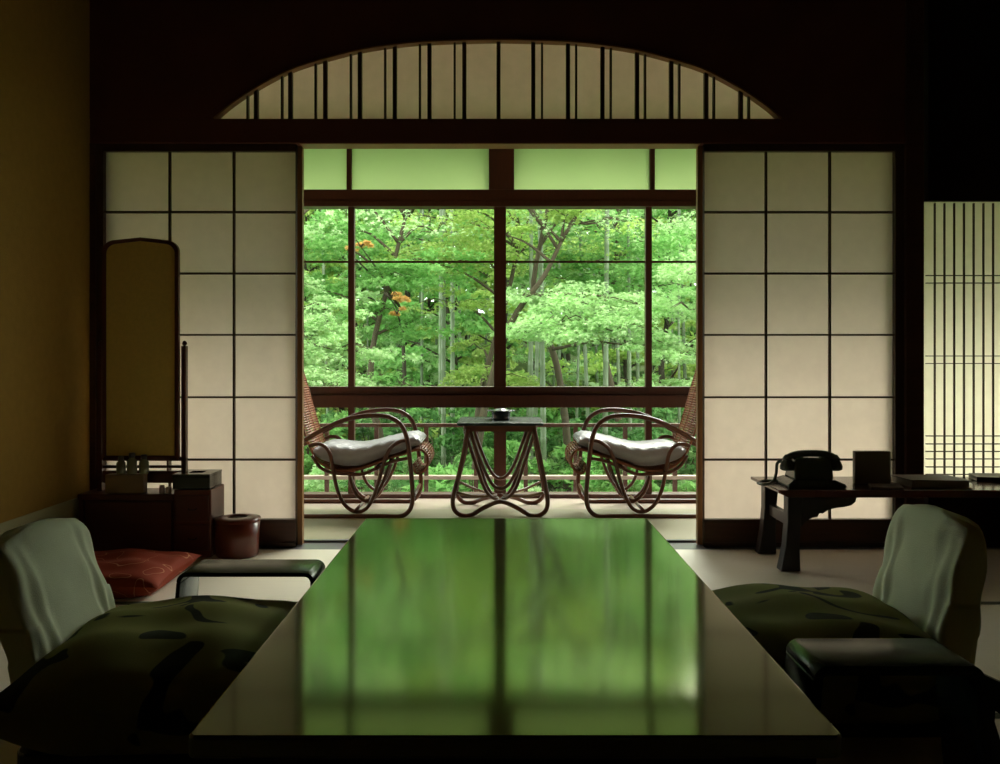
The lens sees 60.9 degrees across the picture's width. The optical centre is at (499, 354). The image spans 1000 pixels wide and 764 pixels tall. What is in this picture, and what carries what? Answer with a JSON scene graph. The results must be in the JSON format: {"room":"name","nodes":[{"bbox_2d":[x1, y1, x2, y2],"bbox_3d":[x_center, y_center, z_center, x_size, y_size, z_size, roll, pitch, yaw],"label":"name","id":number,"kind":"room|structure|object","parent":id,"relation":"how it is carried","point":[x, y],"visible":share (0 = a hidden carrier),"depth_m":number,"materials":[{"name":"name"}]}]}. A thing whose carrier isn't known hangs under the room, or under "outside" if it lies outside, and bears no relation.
{"room":"traditional dwelling","nodes":[
{"label":"traditional dwelling","id":0,"kind":"room"},
{"bbox_2d":[0,0,89,522],"bbox_3d":[-1.875,-0.450,1.075,0.100,2.620,5.550,0,0,0],"label":"wall","id":1,"kind":"structure","parent":0,"point":[45,44],"depth_m":3.40,"materials":[{"name":"paint"}]},
{"bbox_2d":[0,497,78,535],"bbox_3d":[-1.823,0.738,1.085,0.004,0.245,5.370,0,0,0],"label":"baseboard","id":2,"kind":"structure","parent":1,"relation":"attached to","point":[70,508],"depth_m":3.44,"materials":[{"name":"wood"}]},
{"bbox_2d":[90,143,95,489],"bbox_3d":[-1.813,-0.041,3.835,0.025,1.802,0.110,0,0,0],"label":"trim","id":3,"kind":"structure","parent":1,"relation":"attached to","point":[92,145],"depth_m":3.78,"materials":[{"name":"brown wood"}]},
{"bbox_2d":[0,549,999,763],"bbox_3d":[0.637,0.920,1.080,5.125,0.120,5.360,0,0,0],"label":"floor","id":4,"kind":"structure","parent":0,"point":[857,569],"depth_m":3.21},
{"bbox_2d":[94,548,201,598],"bbox_3d":[-1.470,0.801,3.170,0.560,0.113,0.480,0,0,-2],"label":"floor cushion","id":5,"kind":"object","parent":4,"relation":"on","point":[129,572],"visible":0.44,"depth_m":3.08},
{"bbox_2d":[78,237,223,556],"bbox_3d":[-1.511,0.175,3.688,0.568,1.369,0.195,0,0,0],"label":"dresser","id":6,"kind":"object","parent":4,"relation":"on","point":[138,352],"visible":0.91,"depth_m":3.68,"materials":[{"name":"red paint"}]},
{"bbox_2d":[105,473,146,493],"bbox_3d":[-1.603,0.551,3.647,0.163,0.082,0.045,0,0,0],"label":"box","id":7,"kind":"object","parent":6,"relation":"on","point":[115,483],"visible":0.98,"depth_m":3.62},
{"bbox_2d":[127,452,136,473],"bbox_3d":[-1.579,0.465,3.648,0.042,0.090,0.042,0,0,0],"label":"bottle","id":8,"kind":"object","parent":7,"relation":"on","point":[131,462],"visible":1,"depth_m":3.63,"materials":[{"name":"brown glass"}]},
{"bbox_2d":[139,454,148,473],"bbox_3d":[-1.528,0.469,3.648,0.040,0.082,0.040,0,0,0],"label":"bottle","id":9,"kind":"object","parent":7,"relation":"on","point":[143,463],"visible":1,"depth_m":3.63,"materials":[{"name":"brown glass"}]},
{"bbox_2d":[102,237,179,459],"bbox_3d":[-1.556,-0.028,3.686,0.331,0.962,0.022,0,0,0],"label":"mirror","id":10,"kind":"object","parent":6,"relation":"attached to","point":[141,276],"depth_m":3.68,"materials":[{"name":"brown mirror"}]},
{"bbox_2d":[172,469,221,488],"bbox_3d":[-1.315,0.540,3.696,0.160,0.064,0.157,0,0,0],"label":"tissue box","id":11,"kind":"object","parent":6,"relation":"on","point":[192,478],"visible":0.99,"depth_m":3.62,"materials":[{"name":"black paint"}]},
{"bbox_2d":[214,513,260,558],"bbox_3d":[-1.127,0.775,3.647,0.192,0.168,0.192,0,0,0],"label":"waste bin","id":12,"kind":"object","parent":4,"relation":"on","point":[237,536],"visible":0.99,"depth_m":3.57,"materials":[{"name":"red paint"}]},
{"bbox_2d":[175,559,324,597],"bbox_3d":[-0.678,0.720,2.338,0.410,0.280,0.154,0,0,0],"label":"armrest","id":13,"kind":"object","parent":4,"relation":"on","point":[187,584],"visible":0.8,"depth_m":2.31,"materials":[{"name":"paint"}]},
{"bbox_2d":[189,518,841,763],"bbox_3d":[0.023,0.720,2.158,1.002,0.280,1.732,0,0,0],"label":"table","id":14,"kind":"object","parent":4,"relation":"on","point":[422,640],"visible":1,"depth_m":1.60,"materials":[{"name":"paint"}]},
{"bbox_2d":[115,602,999,718],"bbox_3d":[0.637,0.859,1.105,4.925,0.002,3.710,0,0,0],"label":"trim","id":15,"kind":"structure","parent":4,"relation":"on","point":[997,715],"depth_m":2.94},
{"bbox_2d":[0,518,228,763],"bbox_3d":[-0.814,0.629,2.000,0.669,0.461,0.540,0,0,0],"label":"chair","id":16,"kind":"object","parent":15,"relation":"on","point":[52,582],"visible":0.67,"depth_m":1.92,"materials":[{"name":"grey fabric"}]},
{"bbox_2d":[0,595,296,755],"bbox_3d":[-0.745,0.707,1.985,0.620,0.214,0.660,0,0,-3],"label":"seat cushion","id":17,"kind":"object","parent":16,"relation":"on","point":[138,678],"visible":0.72,"depth_m":1.72,"materials":[{"name":"fabric"}]},
{"bbox_2d":[751,477,999,570],"bbox_3d":[1.823,0.698,3.560,1.435,0.324,0.380,0,0,0],"label":"writing desk","id":18,"kind":"object","parent":4,"relation":"on","point":[801,505],"visible":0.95,"depth_m":3.39,"materials":[{"name":"brown wood"}]},
{"bbox_2d":[756,450,846,487],"bbox_3d":[1.233,0.463,3.520,0.346,0.146,0.200,0,0,0],"label":"telephone","id":19,"kind":"object","parent":18,"relation":"on","point":[803,468],"visible":1,"depth_m":3.46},
{"bbox_2d":[853,451,890,483],"bbox_3d":[1.549,0.468,3.543,0.150,0.136,0.026,0,0,0],"label":"display stand","id":20,"kind":"object","parent":18,"relation":"on","point":[868,466],"visible":0.99,"depth_m":3.53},
{"bbox_2d":[868,483,903,488],"bbox_3d":[1.565,0.532,3.450,0.135,0.006,0.104,0,0,9],"label":"leaflet","id":21,"kind":"object","parent":18,"relation":"on","point":[872,485],"visible":1,"depth_m":3.42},
{"bbox_2d":[891,474,971,488],"bbox_3d":[1.765,0.519,3.490,0.250,0.032,0.180,0,0,0],"label":"book","id":22,"kind":"object","parent":18,"relation":"on","point":[911,481],"visible":0.9,"depth_m":3.43,"materials":[{"name":"grey paper"}]},
{"bbox_2d":[969,473,999,481],"bbox_3d":[2.228,0.526,3.648,0.388,0.020,0.180,0,0,12],"label":"folder","id":23,"kind":"object","parent":18,"relation":"on","point":[983,477],"visible":1,"depth_m":3.61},
{"bbox_2d":[784,638,999,763],"bbox_3d":[0.806,0.720,1.662,0.487,0.280,0.159,0,0,0],"label":"armrest","id":24,"kind":"object","parent":4,"relation":"on","point":[968,698],"visible":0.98,"depth_m":1.63,"materials":[{"name":"paint"}]},
{"bbox_2d":[831,504,986,736],"bbox_3d":[0.842,0.627,2.170,0.663,0.466,0.540,0,0,0],"label":"chair","id":25,"kind":"object","parent":4,"relation":"on","point":[933,571],"visible":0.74,"depth_m":2.06,"materials":[{"name":"fabric"}]},
{"bbox_2d":[712,583,938,724],"bbox_3d":[0.775,0.712,2.130,0.600,0.205,0.660,0,0,3],"label":"seat cushion","id":26,"kind":"object","parent":25,"relation":"on","point":[775,615],"visible":0.47,"depth_m":1.95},
{"bbox_2d":[304,509,695,538],"bbox_3d":[0.450,0.918,4.322,6.400,0.123,0.795,0,0,0],"label":"floor","id":27,"kind":"structure","parent":0,"point":[314,528],"depth_m":4.48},
{"bbox_2d":[304,373,433,517],"bbox_3d":[-0.860,0.413,4.707,0.964,0.900,0.491,0,0,0],"label":"rattan armchair","id":28,"kind":"object","parent":27,"relation":"on","point":[315,436],"visible":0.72,"depth_m":4.52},
{"bbox_2d":[313,430,426,465],"bbox_3d":[-0.714,0.515,4.707,0.582,0.183,0.376,0,0,0],"label":"seat pad","id":29,"kind":"object","parent":28,"relation":"on","point":[344,452],"visible":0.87,"depth_m":4.54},
{"bbox_2d":[450,417,549,516],"bbox_3d":[0.001,0.610,4.698,0.526,0.507,0.458,0,0,0],"label":"table","id":30,"kind":"object","parent":27,"relation":"on","point":[471,425],"visible":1,"depth_m":4.53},
{"bbox_2d":[486,408,514,419],"bbox_3d":[0.005,0.326,4.720,0.164,0.062,0.164,0,0,0],"label":"ashtray","id":31,"kind":"object","parent":30,"relation":"on","point":[498,413],"visible":1,"depth_m":4.68,"materials":[{"name":"brown metal"}]},
{"bbox_2d":[491,412,510,419],"bbox_3d":[0.005,0.337,4.720,0.114,0.040,0.114,0,0,0],"label":"bowl","id":32,"kind":"object","parent":31,"relation":"on","point":[495,415],"depth_m":4.68,"materials":[{"name":"brown metal"}]},
{"bbox_2d":[565,370,695,517],"bbox_3d":[0.855,0.413,4.707,0.964,0.900,0.491,0,0,0],"label":"rattan armchair","id":33,"kind":"object","parent":27,"relation":"on","point":[683,436],"visible":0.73,"depth_m":4.52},
{"bbox_2d":[573,430,685,465],"bbox_3d":[0.709,0.515,4.707,0.582,0.183,0.376,0,0,0],"label":"seat pad","id":34,"kind":"object","parent":33,"relation":"on","point":[654,452],"visible":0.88,"depth_m":4.54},
{"bbox_2d":[304,498,695,508],"bbox_3d":[0.450,0.920,4.915,6.400,0.120,0.390,0,0,0],"label":"boards","id":35,"kind":"object","parent":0,"point":[420,503],"visible":0.22,"depth_m":4.86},
{"bbox_2d":[304,492,695,497],"bbox_3d":[0.450,0.908,5.152,6.400,0.144,0.095,0,0,0],"label":"trim","id":36,"kind":"structure","parent":35,"relation":"on","point":[306,494],"depth_m":5.11,"materials":[{"name":"brown wood"}]},
{"bbox_2d":[304,149,350,493],"bbox_3d":[-1.353,-0.217,5.145,0.911,2.106,0.050,0,0,0],"label":"window","id":37,"kind":"structure","parent":36,"relation":"on","point":[323,168],"depth_m":5.15,"materials":[{"name":"brown wood"}]},
{"bbox_2d":[349,149,499,493],"bbox_3d":[-0.456,-0.217,5.145,0.911,2.106,0.050,0,0,0],"label":"window","id":38,"kind":"structure","parent":36,"relation":"on","point":[368,168],"depth_m":5.15,"materials":[{"name":"brown wood"}]},
{"bbox_2d":[500,149,651,493],"bbox_3d":[0.460,-0.217,5.145,0.920,2.106,0.050,0,0,0],"label":"window","id":39,"kind":"structure","parent":36,"relation":"on","point":[533,168],"depth_m":5.15,"materials":[{"name":"brown wood"}]},
{"bbox_2d":[649,149,695,493],"bbox_3d":[1.357,-0.217,5.145,0.920,2.106,0.050,0,0,0],"label":"window","id":40,"kind":"structure","parent":36,"relation":"on","point":[671,168],"depth_m":5.15,"materials":[{"name":"brown wood"}]},
{"bbox_2d":[90,0,999,546],"bbox_3d":[0.637,-0.450,3.830,4.925,2.620,0.100,0,0,0],"label":"wall","id":41,"kind":"structure","parent":0,"point":[150,59],"depth_m":3.78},
{"bbox_2d":[221,42,773,118],"bbox_3d":[-0.011,-1.234,3.807,2.526,0.364,0.024,0,0,0],"label":"arched transom","id":42,"kind":"object","parent":41,"relation":"attached to","point":[498,80],"visible":0.89,"depth_m":3.82,"materials":[{"name":"paper"}]},
{"bbox_2d":[90,119,904,145],"bbox_3d":[-0.005,-0.997,3.825,3.641,0.109,0.090,0,0,0],"label":"lintel beam","id":43,"kind":"structure","parent":41,"relation":"attached to","point":[102,131],"depth_m":3.78,"materials":[{"name":"wood"}]},
{"bbox_2d":[213,38,781,118],"bbox_3d":[-0.011,-1.227,3.796,2.526,0.357,0.044,0,0,0],"label":"trim","id":44,"kind":"structure","parent":41,"relation":"attached to","point":[277,77],"depth_m":3.79,"materials":[{"name":"brown wood"}]},
{"bbox_2d":[299,143,700,148],"bbox_3d":[0.000,-0.946,3.828,1.784,0.013,0.091,0,0,0],"label":"trim","id":45,"kind":"structure","parent":41,"relation":"attached to","point":[304,145],"depth_m":3.81,"materials":[{"name":"brown wood"}]},
{"bbox_2d":[259,539,999,548],"bbox_3d":[0.637,0.915,3.842,4.925,0.130,0.165,0,0,0],"label":"trim","id":46,"kind":"structure","parent":41,"relation":"attached to","point":[308,543],"depth_m":3.82,"materials":[{"name":"brown wood"}]},
{"bbox_2d":[96,144,297,546],"bbox_3d":[-1.355,-0.043,3.808,0.889,1.798,0.032,0,0,0],"label":"screen","id":47,"kind":"object","parent":46,"relation":"on","point":[230,211],"visible":0.62,"depth_m":3.82,"materials":[{"name":"paper"}]},
{"bbox_2d":[298,146,303,544],"bbox_3d":[-1.336,-0.043,3.852,0.888,1.798,0.032,0,0,0],"label":"screen","id":48,"kind":"object","parent":46,"relation":"on","point":[300,148],"visible":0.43,"depth_m":3.84,"materials":[{"name":"brown wood"}]},
{"bbox_2d":[696,146,701,544],"bbox_3d":[1.337,-0.043,3.852,0.890,1.798,0.032,0,0,0],"label":"screen","id":49,"kind":"object","parent":46,"relation":"on","point":[699,148],"visible":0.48,"depth_m":3.84,"materials":[{"name":"brown wood"}]},
{"bbox_2d":[702,144,903,546],"bbox_3d":[1.357,-0.043,3.808,0.891,1.798,0.032,0,0,0],"label":"screen","id":50,"kind":"object","parent":46,"relation":"on","point":[803,244],"visible":0.81,"depth_m":3.82,"materials":[{"name":"paper"}]},
{"bbox_2d":[904,0,923,504],"bbox_3d":[1.841,-0.450,3.830,0.078,2.620,0.120,0,0,0],"label":"wooden post","id":51,"kind":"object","parent":41,"relation":"attached to","point":[914,9],"depth_m":3.77,"materials":[{"name":"brown wood"}]},
{"bbox_2d":[924,202,999,476],"bbox_3d":[2.336,-0.058,3.835,0.844,1.278,0.018,0,0,0],"label":"lattice screen","id":52,"kind":"object","parent":41,"relation":"on","point":[962,239],"visible":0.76,"depth_m":3.84,"materials":[{"name":"paper"}]},
{"bbox_3d":[0.500,1.110,5.555,10.000,0.100,0.690,0,0,0],"label":"ledge","id":53,"kind":"object","parent":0,"visible":0},
{"bbox_2d":[304,423,695,491],"bbox_3d":[0.400,0.762,5.750,8.000,0.597,0.060,0,0,0],"label":"balcony railing","id":54,"kind":"object","parent":53,"relation":"on","point":[326,477],"visible":0.14,"depth_m":5.73,"materials":[{"name":"brown wood"}]},
{"bbox_3d":[-2.790,-0.340,4.465,0.080,2.600,1.470,0,0,0],"label":"wall","id":55,"kind":"structure","parent":0,"visible":0},
{"bbox_2d":[304,386,695,407],"bbox_3d":[0.450,0.253,5.147,6.400,0.124,0.105,0,0,0],"label":"window rail","id":56,"kind":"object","parent":55,"relation":"attached to","point":[328,396],"depth_m":5.10,"materials":[{"name":"brown wood"}]},
{"bbox_2d":[304,189,695,208],"bbox_3d":[0.450,-0.942,5.144,6.400,0.103,0.112,0,0,0],"label":"trim","id":57,"kind":"structure","parent":55,"relation":"attached to","point":[313,198],"depth_m":5.10,"materials":[{"name":"brown wood"}]},
{"bbox_2d":[489,149,513,188],"bbox_3d":[0.009,-1.132,5.150,0.152,0.276,0.100,0,0,0],"label":"trim","id":58,"kind":"structure","parent":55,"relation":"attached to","point":[501,161],"depth_m":5.10,"materials":[{"name":"brown wood"}]},
{"label":"outside","id":59,"kind":"structure","parent":0,"visible":0},
{"bbox_2d":[305,317,694,491],"bbox_3d":[0.000,0.311,32.625,70.000,5.535,54.750,0,0,0],"label":"ground","id":60,"kind":"structure","parent":59,"point":[521,366],"depth_m":33.47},
{"bbox_2d":[304,420,372,491],"bbox_3d":[-2.669,1.902,12.075,2.594,1.964,2.029,0,0,7],"label":"shrub","id":61,"kind":"object","parent":60,"relation":"on","point":[307,459],"visible":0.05,"depth_m":11.83,"materials":[{"name":"green plant"}]},
{"bbox_2d":[304,209,380,454],"bbox_3d":[-3.906,-0.593,16.449,3.360,7.286,2.828,0,0,-10],"label":"broadleaf tree","id":62,"kind":"object","parent":60,"relation":"on","point":[311,211],"visible":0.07,"depth_m":16.29,"materials":[{"name":"green plant"}]},
{"bbox_2d":[304,410,394,484],"bbox_3d":[-2.895,1.932,14.689,2.019,1.954,2.581,0,0,4],"label":"shrub","id":63,"kind":"object","parent":60,"relation":"on","point":[343,414],"visible":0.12,"depth_m":14.83,"materials":[{"name":"green plant"}]},
{"bbox_2d":[306,209,406,437],"bbox_3d":[-3.417,-1.089,18.733,3.309,8.525,3.931,0,0,7],"label":"broadleaf tree","id":64,"kind":"object","parent":60,"relation":"on","point":[329,266],"visible":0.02,"depth_m":18.30,"materials":[{"name":"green plant"}]},
{"bbox_2d":[304,456,423,491],"bbox_3d":[-1.771,1.955,10.452,1.909,1.628,2.501,0,0,-32],"label":"shrub","id":65,"kind":"object","parent":60,"relation":"on","point":[318,484],"visible":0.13,"depth_m":10.47,"materials":[{"name":"green plant"}]},
{"bbox_2d":[306,209,433,488],"bbox_3d":[-3.068,-1.024,17.859,3.222,8.371,3.342,0,0,23],"label":"broadleaf tree","id":66,"kind":"object","parent":60,"relation":"on","point":[335,269],"visible":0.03,"depth_m":17.52,"materials":[{"name":"green plant"}]},
{"bbox_2d":[321,408,432,490],"bbox_3d":[-2.049,1.754,15.400,2.784,2.261,2.965,0,0,-42],"label":"shrub","id":67,"kind":"object","parent":60,"relation":"on","point":[327,416],"visible":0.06,"depth_m":14.79,"materials":[{"name":"green plant"}]},
{"bbox_2d":[344,240,410,430],"bbox_3d":[-1.270,0.747,10.635,0.696,3.883,3.830,0,0,0],"label":"maple tree","id":68,"kind":"object","parent":60,"relation":"on","point":[366,243],"visible":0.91,"depth_m":8.97,"materials":[{"name":"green plant"}]},
{"bbox_2d":[304,209,472,385],"bbox_3d":[-2.176,-0.602,8.632,5.128,6.644,4.010,0,0,-21],"label":"maple tree","id":69,"kind":"object","parent":60,"relation":"on","point":[316,372],"visible":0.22,"depth_m":8.38,"materials":[{"name":"green plant"}]},
{"bbox_2d":[334,460,445,491],"bbox_3d":[-1.073,1.859,8.900,1.963,1.594,2.090,0,0,5],"label":"shrub","id":70,"kind":"object","parent":60,"relation":"on","point":[401,483],"visible":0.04,"depth_m":8.77,"materials":[{"name":"green plant"}]},
{"bbox_2d":[304,209,492,491],"bbox_3d":[-1.300,-0.731,10.722,4.078,6.867,4.312,0,0,-43],"label":"maple tree","id":71,"kind":"object","parent":60,"relation":"on","point":[389,269],"visible":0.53,"depth_m":10.46,"materials":[{"name":"green plant"}]},
{"bbox_2d":[312,209,492,443],"bbox_3d":[-1.698,-1.570,15.912,3.560,9.119,3.688,0,0,-27],"label":"broadleaf tree","id":72,"kind":"object","parent":60,"relation":"on","point":[371,295],"visible":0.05,"depth_m":15.66,"materials":[{"name":"green plant"}]},
{"bbox_2d":[358,451,460,491],"bbox_3d":[-1.288,1.934,11.925,2.026,1.534,1.585,0,0,-17],"label":"shrub","id":73,"kind":"object","parent":60,"relation":"on","point":[414,454],"visible":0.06,"depth_m":11.72,"materials":[{"name":"green plant"}]},
{"bbox_2d":[420,209,423,421],"bbox_3d":[-1.330,-1.456,14.636,0.072,8.424,0.131,0,-2,19],"label":"bamboo","id":74,"kind":"object","parent":60,"relation":"on","point":[422,293],"visible":0.07,"depth_m":14.57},
{"bbox_2d":[370,209,484,443],"bbox_3d":[-1.676,-1.228,19.530,3.375,8.454,3.254,0,0,39],"label":"broadleaf tree","id":75,"kind":"object","parent":60,"relation":"on","point":[430,304],"visible":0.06,"depth_m":19.36,"materials":[{"name":"green plant"}]},
{"bbox_2d":[438,209,441,437],"bbox_3d":[-0.956,-1.522,13.618,0.079,8.425,0.116,0,0,12],"label":"bamboo","id":76,"kind":"object","parent":60,"relation":"on","point":[440,210],"visible":0.15,"depth_m":13.61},
{"bbox_2d":[441,209,445,480],"bbox_3d":[-0.769,-1.590,11.755,0.158,8.424,0.086,0,0,32],"label":"bamboo","id":77,"kind":"object","parent":60,"relation":"on","point":[443,311],"visible":0.3,"depth_m":11.76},
{"bbox_2d":[345,209,547,463],"bbox_3d":[-0.968,-1.306,14.810,3.218,8.362,3.339,0,0,34],"label":"broadleaf tree","id":78,"kind":"object","parent":60,"relation":"on","point":[478,328],"visible":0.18,"depth_m":14.47,"materials":[{"name":"green plant"}]},
{"bbox_2d":[450,209,454,464],"bbox_3d":[-0.739,-1.568,12.904,0.176,8.424,0.095,0,1,-18],"label":"bamboo","id":79,"kind":"object","parent":60,"relation":"on","point":[452,297],"visible":0.19,"depth_m":12.91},
{"bbox_2d":[384,209,520,380],"bbox_3d":[-1.128,-2.629,23.475,3.825,9.855,4.544,0,0,14],"label":"broadleaf tree","id":80,"kind":"object","parent":60,"relation":"on","point":[479,339],"visible":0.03,"depth_m":23.19,"materials":[{"name":"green plant"}]},
{"bbox_2d":[367,408,556,491],"bbox_3d":[-0.518,1.561,12.566,2.756,2.238,2.935,0,0,7],"label":"shrub","id":81,"kind":"object","parent":60,"relation":"on","point":[442,440],"visible":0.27,"depth_m":12.19,"materials":[{"name":"green plant"}]},
{"bbox_2d":[399,463,541,491],"bbox_3d":[-0.198,1.813,8.275,1.577,1.526,2.016,0,0,32],"label":"shrub","id":82,"kind":"object","parent":60,"relation":"on","point":[439,470],"visible":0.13,"depth_m":8.22,"materials":[{"name":"green plant"}]},
{"bbox_2d":[408,439,551,491],"bbox_3d":[-0.183,1.801,10.164,2.119,1.604,1.658,0,0,-41],"label":"shrub","id":83,"kind":"object","parent":60,"relation":"on","point":[512,446],"visible":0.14,"depth_m":9.97,"materials":[{"name":"green plant"}]},
{"bbox_2d":[432,408,554,466],"bbox_3d":[-0.338,1.769,14.907,2.726,2.063,2.132,0,0,-22],"label":"shrub","id":84,"kind":"object","parent":60,"relation":"on","point":[459,431],"visible":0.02,"depth_m":14.65,"materials":[{"name":"green plant"}]},
{"bbox_2d":[362,209,635,449],"bbox_3d":[0.220,-0.705,11.490,4.625,6.568,3.813,0,0,13],"label":"maple tree","id":85,"kind":"object","parent":60,"relation":"on","point":[519,379],"visible":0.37,"depth_m":11.22,"materials":[{"name":"green plant"}]},
{"bbox_2d":[407,209,616,455],"bbox_3d":[0.242,-1.075,14.829,3.605,7.819,3.034,0,0,7],"label":"broadleaf tree","id":86,"kind":"object","parent":60,"relation":"on","point":[592,367],"visible":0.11,"depth_m":14.28,"materials":[{"name":"green plant"}]},
{"bbox_2d":[468,414,572,490],"bbox_3d":[0.568,1.713,12.287,2.119,1.720,2.256,0,0,31],"label":"shrub","id":87,"kind":"object","parent":60,"relation":"on","point":[555,441],"visible":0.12,"depth_m":12.04,"materials":[{"name":"green plant"}]},
{"bbox_2d":[529,212,533,482],"bbox_3d":[0.388,-1.679,10.819,0.063,8.424,0.102,0,0,-17],"label":"bamboo","id":88,"kind":"object","parent":60,"relation":"on","point":[531,364],"visible":0.32,"depth_m":10.79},
{"bbox_2d":[533,271,538,457],"bbox_3d":[0.636,-1.594,13.444,0.167,8.424,0.092,1,-1,17],"label":"bamboo","id":89,"kind":"object","parent":60,"relation":"on","point":[536,368],"visible":0.09,"depth_m":13.40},
{"bbox_2d":[509,408,572,490],"bbox_3d":[0.825,1.822,14.759,1.958,1.895,2.504,0,0,-23],"label":"shrub","id":90,"kind":"object","parent":60,"relation":"on","point":[550,418],"visible":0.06,"depth_m":14.45,"materials":[{"name":"green plant"}]},
{"bbox_2d":[537,209,546,490],"bbox_3d":[0.471,-1.682,10.214,0.088,8.424,0.162,-1,0,-31],"label":"bamboo","id":91,"kind":"object","parent":60,"relation":"on","point":[543,439],"visible":0.27,"depth_m":10.17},
{"bbox_2d":[488,223,595,372],"bbox_3d":[1.241,-3.031,25.220,3.930,10.068,4.072,0,0,-4],"label":"broadleaf tree","id":92,"kind":"object","parent":60,"relation":"on","point":[573,244],"visible":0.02,"depth_m":24.93,"materials":[{"name":"green plant"}]},
{"bbox_2d":[428,209,659,469],"bbox_3d":[0.784,-0.036,9.786,3.582,5.268,3.040,0,0,-31],"label":"maple tree","id":93,"kind":"object","parent":60,"relation":"on","point":[574,214],"visible":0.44,"depth_m":9.78,"materials":[{"name":"green plant"}]},
{"bbox_2d":[484,209,624,417],"bbox_3d":[1.241,-1.306,18.963,3.280,8.404,3.399,0,0,20],"label":"broadleaf tree","id":94,"kind":"object","parent":60,"relation":"on","point":[514,285],"visible":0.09,"depth_m":18.88,"materials":[{"name":"green plant"}]},
{"bbox_2d":[575,215,582,417],"bbox_3d":[1.309,-1.548,13.748,0.058,8.424,0.110,2,0,3],"label":"bamboo","id":95,"kind":"object","parent":60,"relation":"on","point":[578,347],"visible":0.12,"depth_m":13.76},
{"bbox_2d":[472,209,695,421],"bbox_3d":[1.593,-0.703,12.034,4.648,6.458,3.568,0,0,-5],"label":"maple tree","id":96,"kind":"object","parent":60,"relation":"on","point":[617,269],"visible":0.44,"depth_m":11.64,"materials":[{"name":"green plant"}]},
{"bbox_2d":[578,224,589,430],"bbox_3d":[1.128,-1.688,12.053,0.429,8.418,0.083,0,0,15],"label":"bamboo","id":97,"kind":"object","parent":60,"relation":"on","point":[586,383],"visible":0.07,"depth_m":12.02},
{"bbox_2d":[534,443,634,491],"bbox_3d":[1.165,1.791,10.226,1.504,1.456,1.923,0,0,30],"label":"shrub","id":98,"kind":"object","parent":60,"relation":"on","point":[555,454],"visible":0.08,"depth_m":10.19,"materials":[{"name":"green plant"}]},
{"bbox_2d":[489,209,690,491],"bbox_3d":[0.690,-0.747,9.855,4.360,6.536,3.364,0,0,-8],"label":"maple tree","id":99,"kind":"object","parent":60,"relation":"on","point":[598,322],"visible":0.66,"depth_m":9.07,"materials":[{"name":"green plant"}]},
{"bbox_2d":[602,209,608,485],"bbox_3d":[1.372,-1.717,10.921,0.090,8.424,0.248,0,0,-21],"label":"bamboo","id":100,"kind":"object","parent":60,"relation":"on","point":[606,241],"visible":0.27,"depth_m":10.89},
{"bbox_2d":[517,408,694,488],"bbox_3d":[1.408,1.533,11.990,2.733,2.084,2.566,0,0,-11],"label":"shrub","id":101,"kind":"object","parent":60,"relation":"on","point":[611,430],"visible":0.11,"depth_m":11.81,"materials":[{"name":"green plant"}]},
{"bbox_2d":[538,209,695,415],"bbox_3d":[2.939,-1.884,18.102,4.573,9.917,3.849,0,0,-31],"label":"broadleaf tree","id":102,"kind":"object","parent":60,"relation":"on","point":[690,368],"visible":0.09,"depth_m":17.65,"materials":[{"name":"green plant"}]},
{"bbox_2d":[551,385,686,486],"bbox_3d":[2.002,1.673,14.559,2.908,2.361,3.097,0,0,-17],"label":"shrub","id":103,"kind":"object","parent":60,"relation":"on","point":[580,410],"visible":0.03,"depth_m":14.41,"materials":[{"name":"green plant"}]},
{"bbox_2d":[555,209,695,430],"bbox_3d":[2.948,-1.463,14.746,3.474,8.899,3.599,0,0,-36],"label":"broadleaf tree","id":104,"kind":"object","parent":60,"relation":"on","point":[641,212],"visible":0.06,"depth_m":14.62,"materials":[{"name":"green plant"}]},
{"bbox_2d":[557,454,695,491],"bbox_3d":[1.356,1.776,8.972,1.978,1.497,1.547,0,0,-40],"label":"shrub","id":105,"kind":"object","parent":60,"relation":"on","point":[637,486],"visible":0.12,"depth_m":8.99,"materials":[{"name":"green plant"}]},
{"bbox_2d":[627,209,631,435],"bbox_3d":[1.739,-1.710,11.561,0.102,8.424,0.055,0,-1,-27],"label":"bamboo","id":106,"kind":"object","parent":60,"relation":"on","point":[628,225],"visible":0.13,"depth_m":11.53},
{"bbox_2d":[572,211,686,378],"bbox_3d":[3.310,-3.154,23.920,3.665,10.841,4.872,0,0,-44],"label":"broadleaf tree","id":107,"kind":"object","parent":60,"relation":"on","point":[633,373],"visible":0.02,"depth_m":24.13,"materials":[{"name":"green plant"}]},
{"bbox_2d":[586,209,693,379],"bbox_3d":[4.242,-3.119,24.823,4.352,10.900,4.196,0,0,-1],"label":"broadleaf tree","id":108,"kind":"object","parent":60,"relation":"on","point":[599,347],"visible":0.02,"depth_m":23.64,"materials":[{"name":"green plant"}]},
{"bbox_2d":[597,408,695,491],"bbox_3d":[2.138,1.587,10.538,2.464,1.879,2.314,0,0,-26],"label":"shrub","id":109,"kind":"object","parent":60,"relation":"on","point":[664,414],"visible":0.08,"depth_m":10.45,"materials":[{"name":"green plant"}]},
{"bbox_2d":[624,209,695,383],"bbox_3d":[4.491,-1.081,19.725,2.976,7.730,3.087,0,0,-43],"label":"broadleaf tree","id":110,"kind":"object","parent":60,"relation":"on","point":[692,329],"visible":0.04,"depth_m":19.59,"materials":[{"name":"green plant"}]},
{"bbox_2d":[628,209,695,385],"bbox_3d":[2.349,0.099,8.834,3.546,4.809,2.106,0,0,-43],"label":"maple tree","id":111,"kind":"object","parent":60,"relation":"on","point":[669,271],"visible":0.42,"depth_m":8.79,"materials":[{"name":"green plant"}]},
{"bbox_2d":[677,209,680,422],"bbox_3d":[2.927,-1.409,13.902,0.108,8.424,0.058,-2,2,-45],"label":"bamboo","id":112,"kind":"object","parent":60,"relation":"on","point":[678,210],"visible":0.19,"depth_m":13.90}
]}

